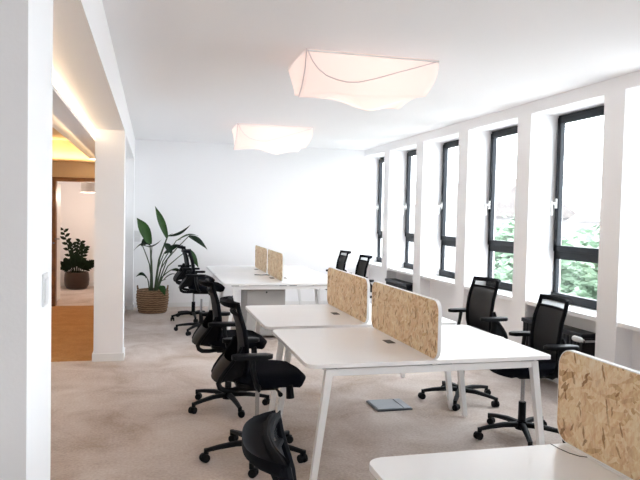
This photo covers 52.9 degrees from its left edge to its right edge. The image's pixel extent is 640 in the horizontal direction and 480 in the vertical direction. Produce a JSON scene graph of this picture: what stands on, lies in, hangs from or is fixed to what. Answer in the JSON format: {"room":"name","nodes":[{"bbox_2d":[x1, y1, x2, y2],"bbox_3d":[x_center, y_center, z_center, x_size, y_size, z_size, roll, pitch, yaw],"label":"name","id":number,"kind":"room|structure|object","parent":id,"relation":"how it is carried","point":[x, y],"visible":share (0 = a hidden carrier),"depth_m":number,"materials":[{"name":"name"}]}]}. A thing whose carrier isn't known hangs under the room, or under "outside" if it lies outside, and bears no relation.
{"room":"open-plan office","nodes":[
{"label":"open-plan office","id":0,"kind":"room"},
{"bbox_2d":[0,0,52,479],"bbox_3d":[-2.066,0.102,1.395,2.710,2.790,0.389,1,2,-15],"label":"wall","id":1,"kind":"structure","parent":0,"point":[26,26],"depth_m":1.55,"materials":[{"name":"white paint"}]},
{"bbox_2d":[42,272,48,306],"bbox_3d":[-0.765,0.138,1.792,0.009,0.090,0.070,1,2,-15],"label":"light switch","id":2,"kind":"object","parent":1,"relation":"attached to","point":[45,279],"visible":1,"depth_m":1.77,"materials":[{"name":"white plastic"}]},
{"bbox_2d":[52,127,68,140],"bbox_3d":[-2.835,-1.473,4.369,2.690,0.200,19.200,1,2,-15],"label":"ceiling","id":3,"kind":"structure","parent":0,"point":[56,135],"depth_m":10.02,"materials":[{"name":"paint"}]},
{"bbox_2d":[52,140,94,177],"bbox_3d":[-4.361,-0.273,10.653,2.140,2.740,0.100,1,2,-15],"label":"wall","id":4,"kind":"structure","parent":0,"point":[61,149],"depth_m":10.62,"materials":[{"name":"paint"}]},
{"bbox_2d":[51,177,94,305],"bbox_3d":[-4.092,0.018,11.122,0.945,2.135,1.034,1,2,-15],"label":"door frame","id":5,"kind":"structure","parent":4,"relation":"in","point":[56,187],"depth_m":10.63,"materials":[{"name":"brown wood"}]},
{"bbox_2d":[52,159,94,162],"bbox_3d":[-4.324,-1.297,10.478,2.100,0.030,0.170,1,2,-15],"label":"ledge","id":6,"kind":"object","parent":4,"relation":"attached to","point":[53,160],"visible":0.44,"depth_m":10.49,"materials":[{"name":"paint"}]},
{"bbox_2d":[58,181,94,282],"bbox_3d":[-4.691,-0.393,13.623,1.800,2.740,0.100,1,2,-15],"label":"wall","id":7,"kind":"structure","parent":0,"point":[77,207],"depth_m":13.46,"materials":[{"name":"white paint"}]},
{"bbox_2d":[60,282,93,285],"bbox_3d":[-4.349,0.998,12.252,1.600,0.080,2.840,1,2,-15],"label":"baseboard","id":8,"kind":"structure","parent":7,"relation":"attached to","point":[90,283],"depth_m":13.57,"materials":[{"name":"white"}]},
{"bbox_2d":[93,129,125,353],"bbox_3d":[-2.267,0.060,6.940,0.296,2.446,0.303,1,2,-15],"label":"pillar","id":9,"kind":"structure","parent":0,"point":[110,145],"depth_m":6.79,"materials":[{"name":"white paint"}]},
{"bbox_2d":[92,347,124,361],"bbox_3d":[-2.290,1.240,6.978,0.324,0.085,0.317,1,2,-15],"label":"baseboard","id":10,"kind":"structure","parent":9,"relation":"attached to","point":[101,357],"depth_m":6.83,"materials":[{"name":"white"}]},
{"bbox_2d":[124,187,125,300],"bbox_3d":[-2.813,-0.196,8.836,0.140,2.790,3.660,1,2,-15],"label":"wall","id":11,"kind":"structure","parent":0,"point":[125,187],"depth_m":10.35,"materials":[{"name":"white paint"}]},
{"bbox_2d":[124,303,133,312],"bbox_3d":[-2.703,1.162,8.917,0.144,0.075,3.646,1,2,-15],"label":"baseboard","id":12,"kind":"structure","parent":11,"relation":"attached to","point":[126,307],"depth_m":10.42,"materials":[{"name":"white"}]},
{"bbox_2d":[124,158,134,304],"bbox_3d":[-3.132,-0.094,10.511,0.170,2.446,0.270,1,2,-15],"label":"pillar corner","id":13,"kind":"structure","parent":0,"point":[130,163],"depth_m":10.39,"materials":[{"name":"white paint"}]},
{"bbox_2d":[136,285,168,313],"bbox_3d":[-2.672,0.933,10.267,0.512,0.432,0.512,1,2,-15],"label":"basket","id":14,"kind":"object","parent":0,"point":[150,300],"depth_m":10.08,"materials":[{"name":"brown wicker"}]},
{"bbox_2d":[133,139,364,302],"bbox_3d":[-1.245,-0.251,11.187,4.160,2.790,0.100,1,2,-15],"label":"wall","id":15,"kind":"structure","parent":0,"point":[305,205],"depth_m":11.11,"materials":[{"name":"white paint"}]},
{"bbox_2d":[134,231,140,241],"bbox_3d":[-3.029,-0.065,10.669,0.100,0.180,0.017,1,2,-15],"label":"light switch","id":16,"kind":"object","parent":15,"relation":"attached to","point":[137,236],"visible":0.94,"depth_m":10.66,"materials":[{"name":"white plastic"}]},
{"bbox_2d":[134,300,327,307],"bbox_3d":[-1.178,1.109,11.205,3.990,0.075,0.014,1,2,-15],"label":"baseboard","id":17,"kind":"structure","parent":15,"relation":"attached to","point":[171,304],"depth_m":10.99,"materials":[{"name":"white"}]},
{"bbox_2d":[50,286,562,479],"bbox_3d":[-0.764,1.448,5.036,7.100,0.123,19.200,1,2,-15],"label":"floor","id":18,"kind":"structure","parent":0,"point":[128,419],"depth_m":5.20,"materials":[{"name":"carpet"}]},
{"bbox_2d":[60,228,93,289],"bbox_3d":[-4.938,0.370,13.046,0.691,1.248,0.509,2,2,21],"label":"potted plant","id":19,"kind":"object","parent":18,"relation":"on","point":[78,279],"visible":0.97,"depth_m":12.99,"materials":[{"name":"green plant"}]},
{"bbox_2d":[135,207,206,313],"bbox_3d":[-2.388,0.308,10.314,1.161,1.691,0.512,1,2,-15],"label":"potted plant","id":20,"kind":"object","parent":18,"relation":"on","point":[150,300],"visible":0.96,"depth_m":10.17,"materials":[{"name":"green plant"}]},
{"bbox_2d":[170,245,214,322],"bbox_3d":[-1.878,0.639,9.601,0.693,1.105,0.669,1,2,-19],"label":"office chair","id":21,"kind":"object","parent":18,"relation":"on","point":[181,273],"visible":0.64,"depth_m":9.47,"materials":[{"name":"black plastic"}]},
{"bbox_2d":[174,249,224,335],"bbox_3d":[-1.603,0.681,8.646,0.706,1.105,0.679,1,2,-11],"label":"office chair","id":22,"kind":"object","parent":18,"relation":"on","point":[191,281],"visible":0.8,"depth_m":8.44,"materials":[{"name":"black plastic"}]},
{"bbox_2d":[188,278,269,417],"bbox_3d":[-0.745,0.853,5.311,0.691,1.050,0.686,1,2,-17],"label":"office chair","id":23,"kind":"object","parent":18,"relation":"on","point":[210,333],"visible":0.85,"depth_m":5.16,"materials":[{"name":"black plastic"}]},
{"bbox_2d":[199,296,307,477],"bbox_3d":[-0.433,0.905,4.195,0.688,1.045,0.692,1,2,-15],"label":"office chair","id":24,"kind":"object","parent":18,"relation":"on","point":[248,371],"visible":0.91,"depth_m":4.05,"materials":[{"name":"black fabric"}]},
{"bbox_2d":[241,285,284,335],"bbox_3d":[-0.763,0.940,8.538,0.500,0.632,0.586,1,2,-15],"label":"drawer pedestal","id":25,"kind":"object","parent":18,"relation":"on","point":[261,296],"visible":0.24,"depth_m":8.26,"materials":[{"name":"grey metal"}]},
{"bbox_2d":[206,266,319,311],"bbox_3d":[-0.914,0.826,10.007,1.603,0.742,1.340,1,2,-15],"label":"desk","id":26,"kind":"object","parent":18,"relation":"on","point":[213,269],"visible":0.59,"depth_m":9.93,"materials":[{"name":"white laminate"}]},
{"bbox_2d":[206,266,264,274],"bbox_3d":[-1.295,0.465,9.892,0.798,0.024,1.340,1,2,-15],"label":"countertop","id":27,"kind":"structure","parent":26,"relation":"on","point":[213,269],"depth_m":9.78,"materials":[{"name":"white laminate"}]},
{"bbox_2d":[255,245,267,272],"bbox_3d":[-0.898,0.282,9.855,0.023,0.360,1.104,1,2,-15],"label":"divider","id":28,"kind":"object","parent":26,"relation":"on","point":[261,253],"visible":0.87,"depth_m":9.77,"materials":[{"name":"beige"}]},
{"bbox_2d":[284,266,319,272],"bbox_3d":[-0.520,0.474,10.094,0.798,0.024,1.340,1,2,-15],"label":"countertop","id":29,"kind":"structure","parent":26,"relation":"on","point":[287,269],"depth_m":10.00,"materials":[{"name":"white laminate"}]},
{"bbox_2d":[242,410,296,479],"bbox_3d":[0.046,1.000,1.621,0.663,1.070,0.687,1,2,-7],"label":"office chair","id":30,"kind":"object","parent":18,"relation":"on","point":[265,446],"visible":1,"depth_m":1.52,"materials":[{"name":"black plastic"}]},
{"bbox_2d":[214,273,327,329],"bbox_3d":[-0.573,0.882,8.701,1.603,0.742,1.340,1,2,-15],"label":"desk","id":31,"kind":"object","parent":18,"relation":"on","point":[317,281],"visible":0.71,"depth_m":8.26,"materials":[{"name":"white laminate"}]},
{"bbox_2d":[214,273,287,285],"bbox_3d":[-0.955,0.521,8.586,0.798,0.024,1.340,1,2,-15],"label":"countertop","id":32,"kind":"structure","parent":31,"relation":"on","point":[226,279],"depth_m":8.34,"materials":[{"name":"white laminate"}]},
{"bbox_2d":[267,249,283,280],"bbox_3d":[-0.606,0.331,8.733,0.023,0.360,1.104,1,2,-15],"label":"divider","id":33,"kind":"object","parent":31,"relation":"on","point":[275,267],"visible":1,"depth_m":8.60,"materials":[{"name":"beige"}]},
{"bbox_2d":[284,273,327,284],"bbox_3d":[-0.179,0.530,8.789,0.798,0.024,1.340,1,2,-15],"label":"countertop","id":34,"kind":"structure","parent":31,"relation":"on","point":[291,278],"depth_m":8.65,"materials":[{"name":"white laminate"}]},
{"bbox_2d":[325,250,350,289],"bbox_3d":[0.213,0.697,9.717,0.687,1.070,0.689,1,2,-15],"label":"office chair","id":35,"kind":"object","parent":18,"relation":"on","point":[343,255],"visible":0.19,"depth_m":9.81,"materials":[{"name":"black plastic"}]},
{"bbox_2d":[245,304,456,411],"bbox_3d":[0.209,1.014,5.670,1.603,0.742,1.160,1,2,-15],"label":"desk","id":36,"kind":"object","parent":18,"relation":"on","point":[270,317],"visible":0.47,"depth_m":5.34,"materials":[{"name":"white"}]},
{"bbox_2d":[245,304,364,329],"bbox_3d":[-0.173,0.653,5.554,0.798,0.024,1.160,1,2,-15],"label":"countertop","id":37,"kind":"structure","parent":36,"relation":"on","point":[271,317],"depth_m":5.39,"materials":[{"name":"white laminate"}]},
{"bbox_2d":[327,267,369,322],"bbox_3d":[0.233,0.465,5.682,0.023,0.360,1.200,1,2,-15],"label":"divider","id":38,"kind":"object","parent":36,"relation":"on","point":[349,293],"visible":1,"depth_m":5.55,"materials":[{"name":"beige"}]},
{"bbox_2d":[327,304,456,326],"bbox_3d":[0.603,0.662,5.757,0.798,0.024,1.160,1,2,-15],"label":"countertop","id":39,"kind":"structure","parent":36,"relation":"on","point":[445,321],"depth_m":5.33,"materials":[{"name":"white laminate"}]},
{"bbox_2d":[355,254,373,297],"bbox_3d":[0.441,0.741,8.692,0.699,1.070,0.669,1,2,-15],"label":"office chair","id":40,"kind":"object","parent":18,"relation":"on","point":[363,261],"visible":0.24,"depth_m":8.77,"materials":[{"name":"black plastic"}]},
{"bbox_2d":[366,399,412,411],"bbox_3d":[0.584,1.393,5.436,0.310,0.019,0.290,1,2,-15],"label":"box","id":41,"kind":"object","parent":18,"relation":"on","point":[381,405],"visible":1,"depth_m":5.39,"materials":[{"name":"grey"}]},
{"bbox_2d":[385,278,412,291],"bbox_3d":[1.240,0.941,9.964,0.183,0.608,0.908,1,2,-15],"label":"radiator","id":42,"kind":"object","parent":18,"relation":"on","point":[405,285],"visible":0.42,"depth_m":9.80,"materials":[{"name":"black metal"}]},
{"bbox_2d":[272,325,550,479],"bbox_3d":[0.549,1.068,4.450,1.603,0.742,1.160,1,2,-15],"label":"desk","id":43,"kind":"object","parent":18,"relation":"on","point":[349,351],"visible":0.83,"depth_m":4.09,"materials":[{"name":"white metal"}]},
{"bbox_2d":[272,327,435,368],"bbox_3d":[0.168,0.707,4.334,0.798,0.024,1.160,1,2,-15],"label":"countertop","id":44,"kind":"structure","parent":43,"relation":"on","point":[315,348],"depth_m":4.15,"materials":[{"name":"white laminate"}]},
{"bbox_2d":[371,281,441,358],"bbox_3d":[0.564,0.520,4.415,0.023,0.360,1.200,1,2,-15],"label":"divider","id":45,"kind":"object","parent":43,"relation":"on","point":[414,320],"visible":1,"depth_m":4.27,"materials":[{"name":"beige"}]},
{"bbox_2d":[435,325,550,363],"bbox_3d":[0.943,0.716,4.537,0.798,0.024,1.160,1,2,-15],"label":"countertop","id":46,"kind":"structure","parent":43,"relation":"on","point":[459,343],"depth_m":4.25,"materials":[{"name":"white laminate"}]},
{"bbox_2d":[418,276,507,410],"bbox_3d":[1.246,0.871,5.659,0.708,1.075,0.657,1,2,-19],"label":"office chair","id":47,"kind":"object","parent":18,"relation":"on","point":[480,314],"visible":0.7,"depth_m":5.65,"materials":[{"name":"black plastic"}]},
{"bbox_2d":[369,443,630,479],"bbox_3d":[1.072,1.175,1.931,1.603,0.742,1.160,1,2,-15],"label":"desk","id":48,"kind":"object","parent":18,"relation":"on","point":[535,462],"visible":0.94,"depth_m":2.23,"materials":[{"name":"white"}]},
{"bbox_2d":[550,443,585,456],"bbox_3d":[0.914,0.782,2.385,0.025,0.003,0.158,0,3,-33],"label":"cable","id":49,"kind":"object","parent":48,"relation":"on","point":[550,443],"visible":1,"depth_m":2.37,"materials":[{"name":"black plastic"}]},
{"bbox_2d":[562,443,630,479],"bbox_3d":[1.466,0.823,2.018,0.798,0.024,1.160,1,2,-15],"label":"countertop","id":50,"kind":"structure","parent":48,"relation":"on","point":[566,444],"depth_m":2.29,"materials":[{"name":"white laminate"}]},
{"bbox_2d":[557,350,639,479],"bbox_3d":[1.097,0.625,1.953,0.023,0.360,1.200,1,2,-15],"label":"divider","id":51,"kind":"object","parent":48,"relation":"on","point":[598,400],"visible":1,"depth_m":2.28,"materials":[{"name":"beige wood"}]},
{"bbox_2d":[473,294,578,445],"bbox_3d":[1.484,0.931,4.695,0.734,1.038,0.694,1,2,-10],"label":"office chair","id":52,"kind":"object","parent":18,"relation":"on","point":[550,312],"visible":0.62,"depth_m":4.68,"materials":[{"name":"black fabric"}]},
{"bbox_2d":[521,317,595,356],"bbox_3d":[2.233,1.111,6.053,0.235,0.608,1.053,1,2,-15],"label":"radiator","id":53,"kind":"object","parent":18,"relation":"on","point":[584,339],"visible":0.27,"depth_m":5.71,"materials":[{"name":"black"}]},
{"bbox_2d":[102,0,639,149],"bbox_3d":[1.030,-1.386,3.616,4.410,0.150,15.790,1,2,-15],"label":"ceiling","id":54,"kind":"structure","parent":0,"point":[190,70],"depth_m":4.70,"materials":[{"name":"white paint"}]},
{"bbox_2d":[52,0,134,158],"bbox_3d":[-1.446,-1.180,3.037,0.710,0.364,15.900,1,2,-15],"label":"beam","id":55,"kind":"structure","parent":54,"relation":"attached to","point":[86,75],"depth_m":4.10,"materials":[{"name":"white paint"}]},
{"bbox_2d":[52,85,94,154],"bbox_3d":[-2.352,-1.072,6.281,0.160,0.030,9.300,1,2,-15],"label":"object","id":56,"kind":"structure","parent":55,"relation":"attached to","point":[61,109],"depth_m":5.50,"materials":[{"name":"white paint"}]},
{"bbox_2d":[231,123,313,154],"bbox_3d":[-0.699,-1.374,8.939,1.093,0.353,0.706,1,2,-15],"label":"ceiling lamp","id":57,"kind":"object","parent":54,"relation":"attached to","point":[274,139],"visible":1,"depth_m":8.62,"materials":[{"name":"white"}]},
{"bbox_2d":[287,48,438,110],"bbox_3d":[0.292,-1.205,5.057,1.093,0.353,0.706,1,2,-15],"label":"ceiling lamp","id":58,"kind":"object","parent":54,"relation":"attached to","point":[368,82],"visible":1,"depth_m":4.74,"materials":[{"name":"white fabric"}]},
{"bbox_2d":[362,71,639,383],"bbox_3d":[2.913,0.101,4.276,0.400,2.790,15.990,1,2,-15],"label":"wall","id":59,"kind":"structure","parent":0,"point":[618,285],"depth_m":6.63,"materials":[{"name":"white paint"}]},
{"bbox_2d":[368,157,383,267],"bbox_3d":[1.085,-0.508,11.239,0.350,1.936,1.088,1,2,-15],"label":"window","id":60,"kind":"structure","parent":59,"relation":"in","point":[378,264],"depth_m":11.71,"materials":[{"name":"black metal"}]},
{"bbox_2d":[387,150,415,275],"bbox_3d":[1.423,-0.452,9.945,0.350,1.936,1.088,1,2,-15],"label":"window","id":61,"kind":"structure","parent":59,"relation":"in","point":[408,267],"depth_m":10.40,"materials":[{"name":"black metal"}]},
{"bbox_2d":[421,140,458,286],"bbox_3d":[1.760,-0.395,8.651,0.350,1.936,1.088,1,2,-15],"label":"window","id":62,"kind":"structure","parent":59,"relation":"in","point":[447,277],"depth_m":9.10,"materials":[{"name":"black metal"}]},
{"bbox_2d":[465,126,517,300],"bbox_3d":[2.098,-0.339,7.357,0.350,1.936,1.088,1,2,-15],"label":"window","id":63,"kind":"structure","parent":59,"relation":"in","point":[505,288],"depth_m":7.80,"materials":[{"name":"black metal"}]},
{"bbox_2d":[526,105,603,321],"bbox_3d":[2.435,-0.282,6.063,0.350,1.936,1.088,1,2,-15],"label":"window","id":64,"kind":"structure","parent":59,"relation":"in","point":[581,307],"depth_m":6.43,"materials":[{"name":"black metal"}]},
{"bbox_2d":[618,322,639,331],"bbox_3d":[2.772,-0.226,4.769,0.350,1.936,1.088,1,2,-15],"label":"windowsill","id":65,"kind":"structure","parent":59,"relation":"in","point":[634,326],"depth_m":5.19,"materials":[{"name":"white paint"}]},
{"bbox_3d":[-4.303,-1.621,12.192,1.800,0.080,2.960,1,2,-15],"label":"ceiling","id":66,"kind":"structure","parent":0,"visible":0},
{"bbox_2d":[81,182,94,192],"bbox_3d":[-4.346,-1.245,12.259,0.400,0.680,0.400,1,2,-15],"label":"pendant lamp","id":67,"kind":"object","parent":66,"relation":"hanging from","point":[86,187],"visible":0.38,"depth_m":12.08,"materials":[{"name":"white"}]},
{"bbox_3d":[40.549,5.382,31.494,85.500,0.200,140.000,1,2,-15],"label":"ground","id":68,"kind":"structure","parent":0,"visible":0},
{"bbox_2d":[410,179,576,275],"bbox_3d":[12.098,-0.188,48.657,8.600,8.400,12.600,1,2,-15],"label":"house","id":69,"kind":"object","parent":68,"relation":"on","point":[505,189],"visible":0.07,"depth_m":43.72,"materials":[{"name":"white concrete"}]},
{"bbox_2d":[494,213,595,295],"bbox_3d":[6.922,2.030,20.312,4.866,5.903,5.663,2,2,13],"label":"leafy tree","id":70,"kind":"object","parent":68,"relation":"on","point":[510,226],"visible":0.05,"depth_m":20.76,"materials":[{"name":"green plant"}]},
{"bbox_2d":[497,219,599,299],"bbox_3d":[6.191,2.358,11.405,6.921,5.891,4.862,3,3,32],"label":"leafy tree","id":71,"kind":"object","parent":68,"relation":"on","point":[569,280],"visible":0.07,"depth_m":11.73,"materials":[{"name":"green plant"}]},
{"bbox_2d":[566,198,600,267],"bbox_3d":[19.535,0.704,32.017,8.600,8.200,11.600,1,2,-15],"label":"house","id":72,"kind":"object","parent":68,"relation":"on","point":[592,211],"visible":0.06,"depth_m":35.56,"materials":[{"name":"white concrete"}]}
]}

